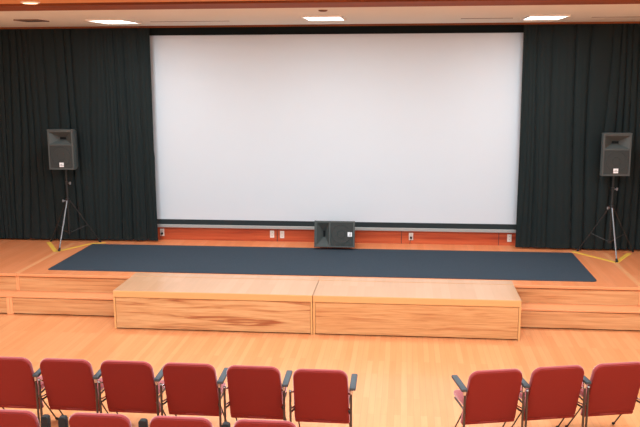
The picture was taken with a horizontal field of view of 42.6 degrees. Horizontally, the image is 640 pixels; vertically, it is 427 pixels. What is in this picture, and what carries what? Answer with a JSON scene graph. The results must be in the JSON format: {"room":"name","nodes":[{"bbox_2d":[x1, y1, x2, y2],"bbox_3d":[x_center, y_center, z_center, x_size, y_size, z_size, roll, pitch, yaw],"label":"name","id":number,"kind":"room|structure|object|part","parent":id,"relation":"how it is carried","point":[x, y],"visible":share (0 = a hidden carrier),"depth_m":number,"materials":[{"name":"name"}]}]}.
{"room":"assembly chamber","nodes":[
{"label":"assembly chamber","id":0,"kind":"room"},
{"bbox_2d":[0,313,639,426],"bbox_3d":[-0.538,2.451,5.922,15.000,0.100,16.630,1,10,6],"label":"floor","id":1,"kind":"structure","parent":0,"point":[403,381],"depth_m":9.85,"materials":[{"name":"beige wood"}]},
{"bbox_2d":[0,290,17,313],"bbox_3d":[-5.890,1.235,11.808,3.121,0.268,0.312,1,10,6],"label":"step","id":2,"kind":"structure","parent":1,"relation":"on","point":[4,294],"depth_m":11.52,"materials":[{"name":"brown wood"}]},
{"bbox_3d":[-5.904,1.266,11.676,3.033,0.218,0.020,1,10,6],"label":"riser panel","id":3,"kind":"part","parent":2,"relation":"part of","materials":[{"name":"brown wood"}]},
{"bbox_2d":[0,409,50,426],"bbox_3d":[-2.370,1.870,6.598,0.608,0.820,0.526,1,10,6],"label":"chair","id":4,"kind":"object","parent":1,"relation":"on","point":[8,418],"visible":1,"depth_m":6.30,"materials":[{"name":"red fabric"}]},
{"bbox_3d":[-2.409,1.765,6.409,0.487,0.514,0.185,1,10,6],"label":"panel","id":5,"kind":"part","parent":4,"relation":"part of","materials":[{"name":"red fabric"}]},
{"bbox_3d":[-2.119,1.658,6.345,0.062,0.205,0.055,1,10,6],"label":"armrest","id":6,"kind":"part","parent":4,"relation":"part of","materials":[{"name":"grey plastic"}]},
{"bbox_2d":[0,356,57,423],"bbox_3d":[-2.830,1.665,7.759,0.593,0.820,0.526,1,10,6],"label":"chair","id":7,"kind":"object","parent":1,"relation":"on","point":[19,388],"visible":0.82,"depth_m":7.56,"materials":[{"name":"red fabric"}]},
{"bbox_3d":[-2.851,1.815,7.711,0.486,0.035,0.021,1,10,6],"label":"panel","id":8,"kind":"part","parent":7,"relation":"part of","materials":[{"name":"red fabric"}]},
{"bbox_3d":[-2.861,1.560,7.569,0.487,0.514,0.185,1,10,6],"label":"panel","id":9,"kind":"part","parent":7,"relation":"part of","materials":[{"name":"red fabric"}]},
{"bbox_3d":[-2.858,1.566,7.601,0.501,0.570,0.236,1,10,6],"label":"backrest","id":10,"kind":"part","parent":7,"relation":"part of","materials":[{"name":"red fabric"}]},
{"bbox_3d":[-2.573,1.443,7.603,0.056,0.045,0.310,1,10,6],"label":"armrest","id":11,"kind":"part","parent":7,"relation":"part of","materials":[{"name":"grey plastic"}]},
{"bbox_3d":[-2.597,1.812,7.556,0.020,0.600,0.026,1,10,6],"label":"leg","id":12,"kind":"part","parent":7,"relation":"part of","materials":[{"name":"grey metal"}]},
{"bbox_3d":[-2.835,1.621,7.835,0.464,0.082,0.350,1,10,6],"label":"seat","id":13,"kind":"part","parent":7,"relation":"part of","materials":[{"name":"red fabric"}]},
{"bbox_3d":[-2.599,1.862,7.859,0.014,0.385,0.331,1,10,7],"label":"leg","id":14,"kind":"part","parent":7,"relation":"part of","materials":[{"name":"grey metal"}]},
{"bbox_2d":[0,238,80,297],"bbox_3d":[-5.753,0.873,13.109,3.121,0.523,2.486,1,10,6],"label":"deck","id":15,"kind":"object","parent":1,"relation":"on","point":[16,255],"visible":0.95,"depth_m":12.89,"materials":[{"name":"brown wood"}]},
{"bbox_3d":[-5.876,0.979,11.911,3.073,0.199,0.018,1,10,6],"label":"riser panel","id":16,"kind":"part","parent":15,"relation":"part of","materials":[{"name":"brown wood"}]},
{"bbox_2d":[9,290,113,315],"bbox_3d":[-3.498,1.269,11.565,1.686,0.268,0.312,1,10,6],"label":"step","id":17,"kind":"structure","parent":1,"relation":"on","point":[24,301],"depth_m":11.44,"materials":[{"name":"brown wood"}]},
{"bbox_3d":[-3.511,1.300,11.433,1.598,0.218,0.020,1,10,6],"label":"riser panel","id":18,"kind":"part","parent":17,"relation":"part of","materials":[{"name":"brown wood"}]},
{"bbox_2d":[38,358,107,416],"bbox_3d":[-2.266,1.673,7.701,0.593,0.820,0.526,1,10,6],"label":"chair","id":19,"kind":"object","parent":1,"relation":"on","point":[69,384],"visible":0.93,"depth_m":7.50,"materials":[{"name":"red fabric"}]},
{"bbox_3d":[-2.566,1.812,7.553,0.020,0.600,0.026,1,10,6],"label":"leg","id":20,"kind":"part","parent":19,"relation":"part of","materials":[{"name":"grey metal"}]},
{"bbox_3d":[-2.297,1.568,7.511,0.487,0.514,0.185,1,10,6],"label":"panel","id":21,"kind":"part","parent":19,"relation":"part of","materials":[{"name":"red fabric"}]},
{"bbox_3d":[-2.287,1.823,7.654,0.486,0.035,0.021,1,10,6],"label":"panel","id":22,"kind":"part","parent":19,"relation":"part of","materials":[{"name":"red fabric"}]},
{"bbox_3d":[-2.033,1.819,7.499,0.020,0.600,0.026,1,10,6],"label":"leg","id":23,"kind":"part","parent":19,"relation":"part of","materials":[{"name":"grey metal"}]},
{"bbox_3d":[-2.009,1.451,7.545,0.056,0.045,0.310,1,10,6],"label":"armrest","id":24,"kind":"part","parent":19,"relation":"part of","materials":[{"name":"grey plastic"}]},
{"bbox_3d":[-2.271,1.629,7.778,0.464,0.082,0.350,1,10,6],"label":"seat","id":25,"kind":"part","parent":19,"relation":"part of","materials":[{"name":"red fabric"}]},
{"bbox_2d":[58,412,131,426],"bbox_3d":[-1.682,1.879,6.529,0.620,0.820,0.526,1,10,6],"label":"chair","id":26,"kind":"object","parent":1,"relation":"on","point":[79,419],"visible":1,"depth_m":6.22,"materials":[{"name":"red fabric"}]},
{"bbox_3d":[-1.979,1.660,6.331,0.062,0.205,0.055,1,10,6],"label":"armrest","id":27,"kind":"part","parent":26,"relation":"part of","materials":[{"name":"black plastic"}]},
{"bbox_3d":[-1.673,1.775,6.335,0.487,0.514,0.185,1,10,6],"label":"panel","id":28,"kind":"part","parent":26,"relation":"part of","materials":[{"name":"red fabric"}]},
{"bbox_2d":[98,360,166,415],"bbox_3d":[-1.702,1.681,7.644,0.593,0.820,0.526,1,10,6],"label":"chair","id":29,"kind":"object","parent":1,"relation":"on","point":[129,386],"visible":0.92,"depth_m":7.45,"materials":[{"name":"red fabric"}]},
{"bbox_3d":[-2.002,1.820,7.496,0.020,0.600,0.026,1,10,6],"label":"leg","id":30,"kind":"part","parent":29,"relation":"part of","materials":[{"name":"grey metal"}]},
{"bbox_3d":[-1.722,1.831,7.597,0.486,0.035,0.021,1,10,6],"label":"panel","id":31,"kind":"part","parent":29,"relation":"part of","materials":[{"name":"red fabric"}]},
{"bbox_3d":[-1.469,1.827,7.442,0.020,0.600,0.026,1,10,6],"label":"leg","id":32,"kind":"part","parent":29,"relation":"part of","materials":[{"name":"grey metal"}]},
{"bbox_3d":[-1.445,1.459,7.488,0.056,0.045,0.310,1,10,6],"label":"armrest","id":33,"kind":"part","parent":29,"relation":"part of","materials":[{"name":"grey plastic"}]},
{"bbox_3d":[-1.707,1.637,7.721,0.464,0.082,0.350,1,10,6],"label":"seat","id":34,"kind":"part","parent":29,"relation":"part of","materials":[{"name":"red fabric"}]},
{"bbox_2d":[138,416,212,426],"bbox_3d":[-1.051,1.889,6.464,0.620,0.820,0.526,1,10,6],"label":"chair","id":35,"kind":"object","parent":1,"relation":"on","point":[157,421],"visible":1,"depth_m":6.15,"materials":[{"name":"red fabric"}]},
{"bbox_3d":[-1.349,1.669,6.267,0.062,0.205,0.055,1,10,6],"label":"armrest","id":36,"kind":"part","parent":35,"relation":"part of","materials":[{"name":"grey plastic"}]},
{"bbox_3d":[-1.042,1.784,6.270,0.487,0.514,0.185,1,10,6],"label":"panel","id":37,"kind":"part","parent":35,"relation":"part of","materials":[{"name":"red fabric"}]},
{"bbox_2d":[159,362,227,426],"bbox_3d":[-1.130,1.690,7.581,0.593,0.820,0.526,1,10,6],"label":"chair","id":38,"kind":"object","parent":1,"relation":"on","point":[190,388],"visible":0.96,"depth_m":7.38,"materials":[{"name":"red fabric"}]},
{"bbox_3d":[-1.429,1.829,7.433,0.020,0.600,0.026,1,10,6],"label":"leg","id":39,"kind":"part","parent":38,"relation":"part of","materials":[{"name":"grey metal"}]},
{"bbox_3d":[-1.161,1.585,7.391,0.487,0.514,0.185,1,10,6],"label":"panel","id":40,"kind":"part","parent":38,"relation":"part of","materials":[{"name":"red fabric"}]},
{"bbox_3d":[-1.158,1.591,7.424,0.501,0.570,0.236,1,10,6],"label":"backrest","id":41,"kind":"part","parent":38,"relation":"part of","materials":[{"name":"red fabric"}]},
{"bbox_3d":[-1.150,1.840,7.533,0.486,0.035,0.021,1,10,6],"label":"panel","id":42,"kind":"part","parent":38,"relation":"part of","materials":[{"name":"red fabric"}]},
{"bbox_3d":[-0.896,1.837,7.378,0.020,0.600,0.026,1,10,6],"label":"leg","id":43,"kind":"part","parent":38,"relation":"part of","materials":[{"name":"grey metal"}]},
{"bbox_3d":[-0.872,1.468,7.425,0.056,0.045,0.310,1,10,6],"label":"armrest","id":44,"kind":"part","parent":38,"relation":"part of","materials":[{"name":"grey plastic"}]},
{"bbox_2d":[113,273,319,334],"bbox_3d":[-1.360,1.204,11.140,2.635,0.528,0.951,1,10,6],"label":"platform","id":45,"kind":"object","parent":1,"relation":"on","point":[256,303],"visible":0.98,"depth_m":10.73,"materials":[{"name":"brown wood"}]},
{"bbox_3d":[-1.406,1.323,10.704,2.575,0.413,0.022,1,10,6],"label":"panel","id":46,"kind":"part","parent":45,"relation":"part of","materials":[{"name":"brown wood"}]},
{"bbox_2d":[223,365,292,421],"bbox_3d":[-0.550,1.701,7.507,0.593,0.820,0.526,1,10,6],"label":"chair","id":47,"kind":"object","parent":1,"relation":"on","point":[255,392],"visible":0.98,"depth_m":7.31,"materials":[{"name":"red fabric"}]},
{"bbox_3d":[-0.850,1.840,7.359,0.020,0.600,0.026,1,10,6],"label":"leg","id":48,"kind":"part","parent":47,"relation":"part of","materials":[{"name":"grey metal"}]},
{"bbox_3d":[-0.582,1.596,7.317,0.487,0.514,0.185,1,10,6],"label":"panel","id":49,"kind":"part","parent":47,"relation":"part of","materials":[{"name":"red fabric"}]},
{"bbox_3d":[-0.571,1.851,7.460,0.486,0.035,0.021,1,10,6],"label":"panel","id":50,"kind":"part","parent":47,"relation":"part of","materials":[{"name":"red fabric"}]},
{"bbox_3d":[-0.317,1.847,7.305,0.020,0.600,0.026,1,10,6],"label":"leg","id":51,"kind":"part","parent":47,"relation":"part of","materials":[{"name":"grey metal"}]},
{"bbox_3d":[-0.293,1.479,7.351,0.056,0.045,0.310,1,10,6],"label":"armrest","id":52,"kind":"part","parent":47,"relation":"part of","materials":[{"name":"grey plastic"}]},
{"bbox_2d":[221,419,295,426],"bbox_3d":[-0.412,1.898,6.399,0.620,0.820,0.526,1,10,6],"label":"chair","id":53,"kind":"object","parent":1,"relation":"on","point":[242,422],"visible":1,"depth_m":6.08,"materials":[{"name":"red fabric"}]},
{"bbox_3d":[-0.709,1.678,6.202,0.062,0.205,0.055,1,10,6],"label":"armrest","id":54,"kind":"part","parent":53,"relation":"part of","materials":[{"name":"black plastic"}]},
{"bbox_3d":[-0.403,1.793,6.205,0.487,0.514,0.185,1,10,6],"label":"panel","id":55,"kind":"part","parent":53,"relation":"part of","materials":[{"name":"red fabric"}]},
{"bbox_2d":[289,368,357,426],"bbox_3d":[0.040,1.714,7.417,0.593,0.820,0.526,1,10,6],"label":"chair","id":56,"kind":"object","parent":1,"relation":"on","point":[320,395],"visible":0.98,"depth_m":7.22,"materials":[{"name":"red fabric"}]},
{"bbox_3d":[-0.260,1.853,7.269,0.020,0.600,0.026,1,10,6],"label":"leg","id":57,"kind":"part","parent":56,"relation":"part of","materials":[{"name":"grey metal"}]},
{"bbox_3d":[0.008,1.609,7.228,0.487,0.514,0.185,1,10,6],"label":"panel","id":58,"kind":"part","parent":56,"relation":"part of","materials":[{"name":"red fabric"}]},
{"bbox_3d":[0.019,1.865,7.370,0.486,0.035,0.021,1,10,6],"label":"panel","id":59,"kind":"part","parent":56,"relation":"part of","materials":[{"name":"red fabric"}]},
{"bbox_3d":[0.273,1.861,7.215,0.020,0.600,0.026,1,10,6],"label":"leg","id":60,"kind":"part","parent":56,"relation":"part of","materials":[{"name":"grey"}]},
{"bbox_3d":[0.297,1.492,7.261,0.056,0.045,0.310,1,10,6],"label":"armrest","id":61,"kind":"part","parent":56,"relation":"part of","materials":[{"name":"grey plastic"}]},
{"bbox_2d":[17,239,639,313],"bbox_3d":[0.088,0.956,12.515,8.618,0.523,2.486,1,10,6],"label":"stage","id":62,"kind":"object","parent":1,"relation":"on","point":[613,285],"visible":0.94,"depth_m":11.68,"materials":[{"name":"brown wood"}]},
{"bbox_2d":[50,170,100,250],"bbox_3d":[-4.142,-0.082,13.344,0.888,1.280,0.775,0,10,4],"label":"speaker stand","id":63,"kind":"object","parent":62,"relation":"on","point":[67,201],"visible":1,"depth_m":13.46,"materials":[{"name":"black metal"}]},
{"bbox_3d":[-4.346,0.117,13.648,0.460,0.727,0.018,7,12,33],"label":"leg","id":64,"kind":"part","parent":63,"relation":"part of","materials":[{"name":"black"}]},
{"bbox_2d":[47,129,77,169],"bbox_3d":[-4.135,-1.053,13.311,0.424,0.643,0.366,1,10,6],"label":"loudspeaker","id":65,"kind":"object","parent":63,"relation":"on","point":[62,143],"visible":1,"depth_m":13.16,"materials":[{"name":"black plastic"}]},
{"bbox_2d":[50,146,72,167],"bbox_3d":[-4.152,-0.911,13.168,0.360,0.351,0.010,1,10,6],"label":"grille","id":66,"kind":"object","parent":65,"relation":"attached to","point":[60,156],"depth_m":13.16,"materials":[{"name":"black metal"}]},
{"bbox_3d":[-4.150,0.187,13.254,0.023,0.730,0.464,0,10,4],"label":"leg","id":67,"kind":"part","parent":63,"relation":"part of","materials":[{"name":"grey metal"}]},
{"bbox_3d":[-3.901,0.121,13.618,0.460,0.727,0.018,-5,11,-26],"label":"leg","id":68,"kind":"part","parent":63,"relation":"part of","materials":[{"name":"black metal"}]},
{"bbox_2d":[47,242,105,251],"bbox_3d":[-4.120,0.544,13.426,1.023,0.002,0.781,1,10,6],"label":"tape","id":69,"kind":"object","parent":62,"relation":"on","point":[50,244],"visible":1,"depth_m":13.44,"materials":[{"name":"yellow plastic"}]},
{"bbox_2d":[48,244,596,281],"bbox_3d":[-0.006,0.715,12.352,7.750,0.010,1.750,1,10,6],"label":"carpet","id":70,"kind":"object","parent":62,"relation":"on","point":[392,263],"visible":1,"depth_m":12.23,"materials":[{"name":"carpet"}]},
{"bbox_2d":[314,220,354,247],"bbox_3d":[0.247,0.307,13.211,0.643,0.434,0.414,1,10,6],"label":"loudspeaker","id":71,"kind":"object","parent":70,"relation":"on","point":[326,233],"visible":1,"depth_m":13.05,"materials":[{"name":"black plastic"}]},
{"bbox_2d":[331,223,352,245],"bbox_3d":[0.345,0.331,13.043,0.351,0.356,0.067,1,10,6],"label":"grille","id":72,"kind":"object","parent":71,"relation":"attached to","point":[341,233],"depth_m":13.04,"materials":[{"name":"black"}]},
{"bbox_3d":[-0.035,1.062,11.317,8.570,0.199,0.018,1,10,6],"label":"riser panel","id":73,"kind":"part","parent":62,"relation":"part of","materials":[{"name":"brown wood"}]},
{"bbox_2d":[572,251,631,262],"bbox_3d":[4.374,0.667,12.551,0.919,0.002,0.741,1,10,6],"label":"tape","id":74,"kind":"object","parent":62,"relation":"on","point":[620,259],"visible":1,"depth_m":12.52,"materials":[{"name":"yellow plastic"}]},
{"bbox_2d":[313,277,521,340],"bbox_3d":[1.261,1.242,10.874,2.619,0.528,0.951,1,10,6],"label":"platform","id":75,"kind":"object","parent":1,"relation":"on","point":[341,305],"visible":1,"depth_m":10.47,"materials":[{"name":"brown wood"}]},
{"bbox_3d":[1.215,1.360,10.437,2.559,0.413,0.022,1,10,6],"label":"panel","id":76,"kind":"part","parent":75,"relation":"part of","materials":[{"name":"brown wood"}]},
{"bbox_2d":[451,368,529,426],"bbox_3d":[1.496,1.713,7.393,0.620,0.820,0.526,-2,10,-8],"label":"chair","id":77,"kind":"object","parent":1,"relation":"on","point":[490,396],"visible":1,"depth_m":7.20,"materials":[{"name":"red fabric"}]},
{"bbox_3d":[1.484,1.669,7.468,0.464,0.082,0.350,-2,10,-8],"label":"seat","id":78,"kind":"part","parent":77,"relation":"part of","materials":[{"name":"red fabric"}]},
{"bbox_3d":[1.228,1.495,7.225,0.056,0.045,0.310,-2,10,-8],"label":"armrest","id":79,"kind":"part","parent":77,"relation":"part of","materials":[{"name":"grey plastic"}]},
{"bbox_3d":[1.260,1.728,7.346,0.038,0.026,0.386,-1,10,-3],"label":"rail","id":80,"kind":"part","parent":77,"relation":"part of","materials":[{"name":"grey metal"}]},
{"bbox_3d":[1.259,1.863,7.180,0.020,0.600,0.026,-2,10,-8],"label":"leg","id":81,"kind":"part","parent":77,"relation":"part of","materials":[{"name":"grey"}]},
{"bbox_3d":[1.507,1.863,7.344,0.486,0.035,0.021,-2,10,-8],"label":"panel","id":82,"kind":"part","parent":77,"relation":"part of","materials":[{"name":"red fabric"}]},
{"bbox_3d":[1.519,1.608,7.202,0.487,0.514,0.185,-2,10,-8],"label":"panel","id":83,"kind":"part","parent":77,"relation":"part of","materials":[{"name":"red fabric"}]},
{"bbox_3d":[1.790,1.848,7.254,0.020,0.600,0.026,-2,10,-8],"label":"leg","id":84,"kind":"part","parent":77,"relation":"part of","materials":[{"name":"grey metal"}]},
{"bbox_3d":[1.786,1.479,7.303,0.056,0.045,0.310,-2,10,-8],"label":"armrest","id":85,"kind":"part","parent":77,"relation":"part of","materials":[{"name":"grey plastic"}]},
{"bbox_2d":[511,365,590,426],"bbox_3d":[2.072,1.696,7.473,0.593,0.820,0.526,-2,10,-8],"label":"chair","id":86,"kind":"object","parent":1,"relation":"on","point":[553,392],"visible":0.92,"depth_m":7.27,"materials":[{"name":"red fabric"}]},
{"bbox_3d":[2.047,1.653,7.547,0.464,0.082,0.350,-2,10,-8],"label":"seat","id":87,"kind":"part","parent":86,"relation":"part of","materials":[{"name":"red fabric"}]},
{"bbox_3d":[1.822,1.847,7.259,0.020,0.600,0.026,-2,10,-8],"label":"leg","id":88,"kind":"part","parent":86,"relation":"part of","materials":[{"name":"grey metal"}]},
{"bbox_3d":[2.070,1.847,7.423,0.486,0.035,0.021,-2,10,-8],"label":"panel","id":89,"kind":"part","parent":86,"relation":"part of","materials":[{"name":"red fabric"}]},
{"bbox_3d":[2.078,1.598,7.314,0.501,0.570,0.236,-2,10,-8],"label":"backrest","id":90,"kind":"part","parent":86,"relation":"part of","materials":[{"name":"red fabric"}]},
{"bbox_3d":[2.082,1.591,7.281,0.487,0.514,0.185,-2,10,-8],"label":"panel","id":91,"kind":"part","parent":86,"relation":"part of","materials":[{"name":"red fabric"}]},
{"bbox_3d":[2.353,1.832,7.333,0.020,0.600,0.026,-2,10,-8],"label":"leg","id":92,"kind":"part","parent":86,"relation":"part of","materials":[{"name":"grey metal"}]},
{"bbox_3d":[2.349,1.463,7.382,0.056,0.045,0.310,-2,10,-8],"label":"armrest","id":93,"kind":"part","parent":86,"relation":"part of","materials":[{"name":"grey plastic"}]},
{"bbox_2d":[520,303,639,329],"bbox_3d":[3.414,1.367,10.862,1.654,0.268,0.312,1,10,6],"label":"step","id":94,"kind":"structure","parent":1,"relation":"on","point":[541,315],"depth_m":10.73,"materials":[{"name":"brown wood"}]},
{"bbox_2d":[565,361,639,426],"bbox_3d":[2.635,1.680,7.552,0.593,0.820,0.526,-2,10,-8],"label":"chair","id":95,"kind":"object","parent":1,"relation":"on","point":[613,389],"visible":0.87,"depth_m":7.35,"materials":[{"name":"red fabric"}]},
{"bbox_3d":[2.377,1.882,7.641,0.014,0.385,0.331,-2,10,-9],"label":"leg","id":96,"kind":"part","parent":95,"relation":"part of","materials":[{"name":"grey"}]},
{"bbox_3d":[2.609,1.637,7.625,0.464,0.082,0.350,-2,10,-8],"label":"seat","id":97,"kind":"part","parent":95,"relation":"part of","materials":[{"name":"red fabric"}]},
{"bbox_3d":[2.385,1.831,7.338,0.020,0.600,0.026,-2,10,-8],"label":"leg","id":98,"kind":"part","parent":95,"relation":"part of","materials":[{"name":"grey metal"}]},
{"bbox_3d":[2.632,1.831,7.502,0.486,0.035,0.021,-2,10,-8],"label":"panel","id":99,"kind":"part","parent":95,"relation":"part of","materials":[{"name":"red fabric"}]},
{"bbox_3d":[2.640,1.582,7.393,0.501,0.570,0.236,-2,10,-8],"label":"backrest","id":100,"kind":"part","parent":95,"relation":"part of","materials":[{"name":"red fabric"}]},
{"bbox_3d":[2.645,1.575,7.360,0.487,0.514,0.185,-2,10,-8],"label":"panel","id":101,"kind":"part","parent":95,"relation":"part of","materials":[{"name":"red fabric"}]},
{"bbox_2d":[601,248,639,313],"bbox_3d":[5.993,1.040,11.915,3.251,0.523,2.486,1,10,6],"label":"deck","id":102,"kind":"object","parent":1,"relation":"on","point":[630,264],"visible":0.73,"depth_m":12.27,"materials":[{"name":"brown wood"}]},
{"bbox_2d":[576,176,633,261],"bbox_3d":[4.453,0.052,12.461,0.888,1.260,0.775,1,10,6],"label":"speaker stand","id":103,"kind":"object","parent":102,"relation":"on","point":[611,207],"visible":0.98,"depth_m":12.57,"materials":[{"name":"black metal"}]},
{"bbox_3d":[4.258,0.240,12.771,0.460,0.727,0.018,7,12,35],"label":"leg","id":104,"kind":"part","parent":103,"relation":"part of","materials":[{"name":"black metal"}]},
{"bbox_3d":[4.440,0.310,12.370,0.023,0.730,0.464,1,10,6],"label":"leg","id":105,"kind":"part","parent":103,"relation":"part of","materials":[{"name":"grey metal"}]},
{"bbox_2d":[600,133,632,175],"bbox_3d":[4.444,-0.910,12.432,0.424,0.643,0.366,0,10,3],"label":"loudspeaker","id":106,"kind":"object","parent":103,"relation":"on","point":[615,159],"visible":1,"depth_m":12.28,"materials":[{"name":"black plastic"}]},
{"bbox_2d":[603,151,628,173],"bbox_3d":[4.436,-0.767,12.289,0.360,0.351,0.010,0,10,3],"label":"grille","id":107,"kind":"object","parent":106,"relation":"attached to","point":[614,162],"depth_m":12.28,"materials":[{"name":"black metal"}]},
{"bbox_3d":[4.701,0.246,12.726,0.460,0.727,0.018,-5,11,-24],"label":"leg","id":108,"kind":"part","parent":103,"relation":"part of","materials":[{"name":"black"}]},
{"bbox_2d":[0,0,639,26],"bbox_3d":[-0.569,-1.709,5.038,15.000,0.305,16.350,1,10,6],"label":"ceiling","id":109,"kind":"structure","parent":0,"point":[59,13],"depth_m":9.75,"materials":[{"name":"white painted plaster"},{"name":"wood trim"}]},
{"bbox_2d":[20,1,39,3],"bbox_3d":[-2.989,-2.172,8.460,0.200,0.016,0.200,1,10,6],"label":"recessed light","id":110,"kind":"object","parent":109,"relation":"in","point":[23,2],"visible":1,"depth_m":8.39,"materials":[{"name":"beige"}]},
{"bbox_2d":[13,19,48,21],"bbox_3d":[-3.963,-2.650,11.274,0.330,0.016,0.400,1,10,6],"label":"ceiling vent","id":111,"kind":"object","parent":109,"relation":"in","point":[21,20],"visible":0.99,"depth_m":11.10,"materials":[{"name":"brown"}]},
{"bbox_2d":[0,28,157,240],"bbox_3d":[-4.919,-1.298,13.671,4.426,3.489,0.128,1,10,6],"label":"curtain","id":112,"kind":"object","parent":109,"relation":"hanging from","point":[95,83],"visible":0.94,"depth_m":13.54,"materials":[{"name":"black fabric"}]},
{"bbox_2d":[85,19,141,23],"bbox_3d":[-2.876,-2.687,11.481,0.520,0.024,0.820,1,10,6],"label":"recessed light","id":113,"kind":"object","parent":109,"relation":"in","point":[104,21],"visible":0.99,"depth_m":11.40,"materials":[{"name":"beige"}]},
{"bbox_2d":[95,21,131,22],"bbox_3d":[-2.876,-2.690,11.481,0.470,0.014,0.770,1,10,6],"label":"diffuser","id":114,"kind":"object","parent":113,"relation":"attached to","point":[95,21],"depth_m":11.41,"materials":[{"name":"white plastic"}]},
{"bbox_2d":[0,21,639,28],"bbox_3d":[0.225,-2.911,12.681,15.000,0.028,0.040,1,10,6],"label":"trim","id":115,"kind":"structure","parent":109,"relation":"attached to","point":[628,22],"depth_m":12.67,"materials":[{"name":"brown wood"}]},
{"bbox_2d":[301,15,345,20],"bbox_3d":[0.058,-2.592,10.886,0.520,0.024,0.820,1,10,6],"label":"recessed light","id":116,"kind":"object","parent":109,"relation":"in","point":[306,17],"visible":1,"depth_m":10.74,"materials":[{"name":"beige plastic"}]},
{"bbox_2d":[306,17,342,19],"bbox_3d":[0.058,-2.595,10.886,0.470,0.014,0.770,1,10,6],"label":"diffuser","id":117,"kind":"object","parent":116,"relation":"attached to","point":[307,18],"depth_m":10.89,"materials":[{"name":"white plastic"}]},
{"bbox_2d":[149,24,523,35],"bbox_3d":[0.195,-2.906,12.976,6.080,0.135,0.016,1,10,6],"label":"curtain border","id":118,"kind":"object","parent":109,"relation":"hanging from","point":[412,29],"visible":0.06,"depth_m":12.96,"materials":[{"name":"black fabric"}]},
{"bbox_2d":[150,33,523,232],"bbox_3d":[0.194,-1.333,13.293,6.100,3.260,0.028,1,10,6],"label":"projection screen","id":119,"kind":"object","parent":109,"relation":"hanging from","point":[417,131],"visible":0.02,"depth_m":13.29,"materials":[{"name":"fabric"}]},
{"bbox_2d":[521,14,570,19],"bbox_3d":[2.983,-2.604,10.886,0.520,0.024,0.820,1,10,6],"label":"recessed light","id":120,"kind":"object","parent":109,"relation":"in","point":[544,16],"visible":1,"depth_m":10.76,"materials":[{"name":"beige plastic"}]},
{"bbox_2d":[526,16,565,18],"bbox_3d":[2.983,-2.607,10.885,0.470,0.014,0.770,1,10,6],"label":"diffuser","id":121,"kind":"object","parent":120,"relation":"attached to","point":[527,17],"depth_m":10.86,"materials":[{"name":"white plastic"}]},
{"bbox_2d":[515,23,639,249],"bbox_3d":[5.370,-1.152,12.631,4.518,3.489,0.130,1,10,6],"label":"curtain","id":122,"kind":"object","parent":109,"relation":"hanging from","point":[581,82],"visible":0.96,"depth_m":12.73,"materials":[{"name":"black fabric"}]},
{"bbox_2d":[158,227,515,245],"bbox_3d":[0.286,-1.293,13.511,15.000,4.600,0.288,1,10,6],"label":"wall","id":123,"kind":"structure","parent":0,"point":[172,233],"depth_m":13.64,"materials":[{"name":"brown wood"}]},
{"bbox_2d":[270,230,273,237],"bbox_3d":[-0.804,0.346,13.772,0.072,0.124,0.010,1,10,6],"label":"wall outlet","id":124,"kind":"object","parent":123,"relation":"attached to","point":[271,231],"visible":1,"depth_m":13.77,"materials":[{"name":"white plastic"}]},
{"bbox_2d":[507,234,511,241],"bbox_3d":[3.088,0.401,13.376,0.072,0.124,0.010,1,10,6],"label":"wall outlet","id":125,"kind":"object","parent":123,"relation":"attached to","point":[509,236],"visible":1,"depth_m":13.37,"materials":[{"name":"white plastic"}]}
]}

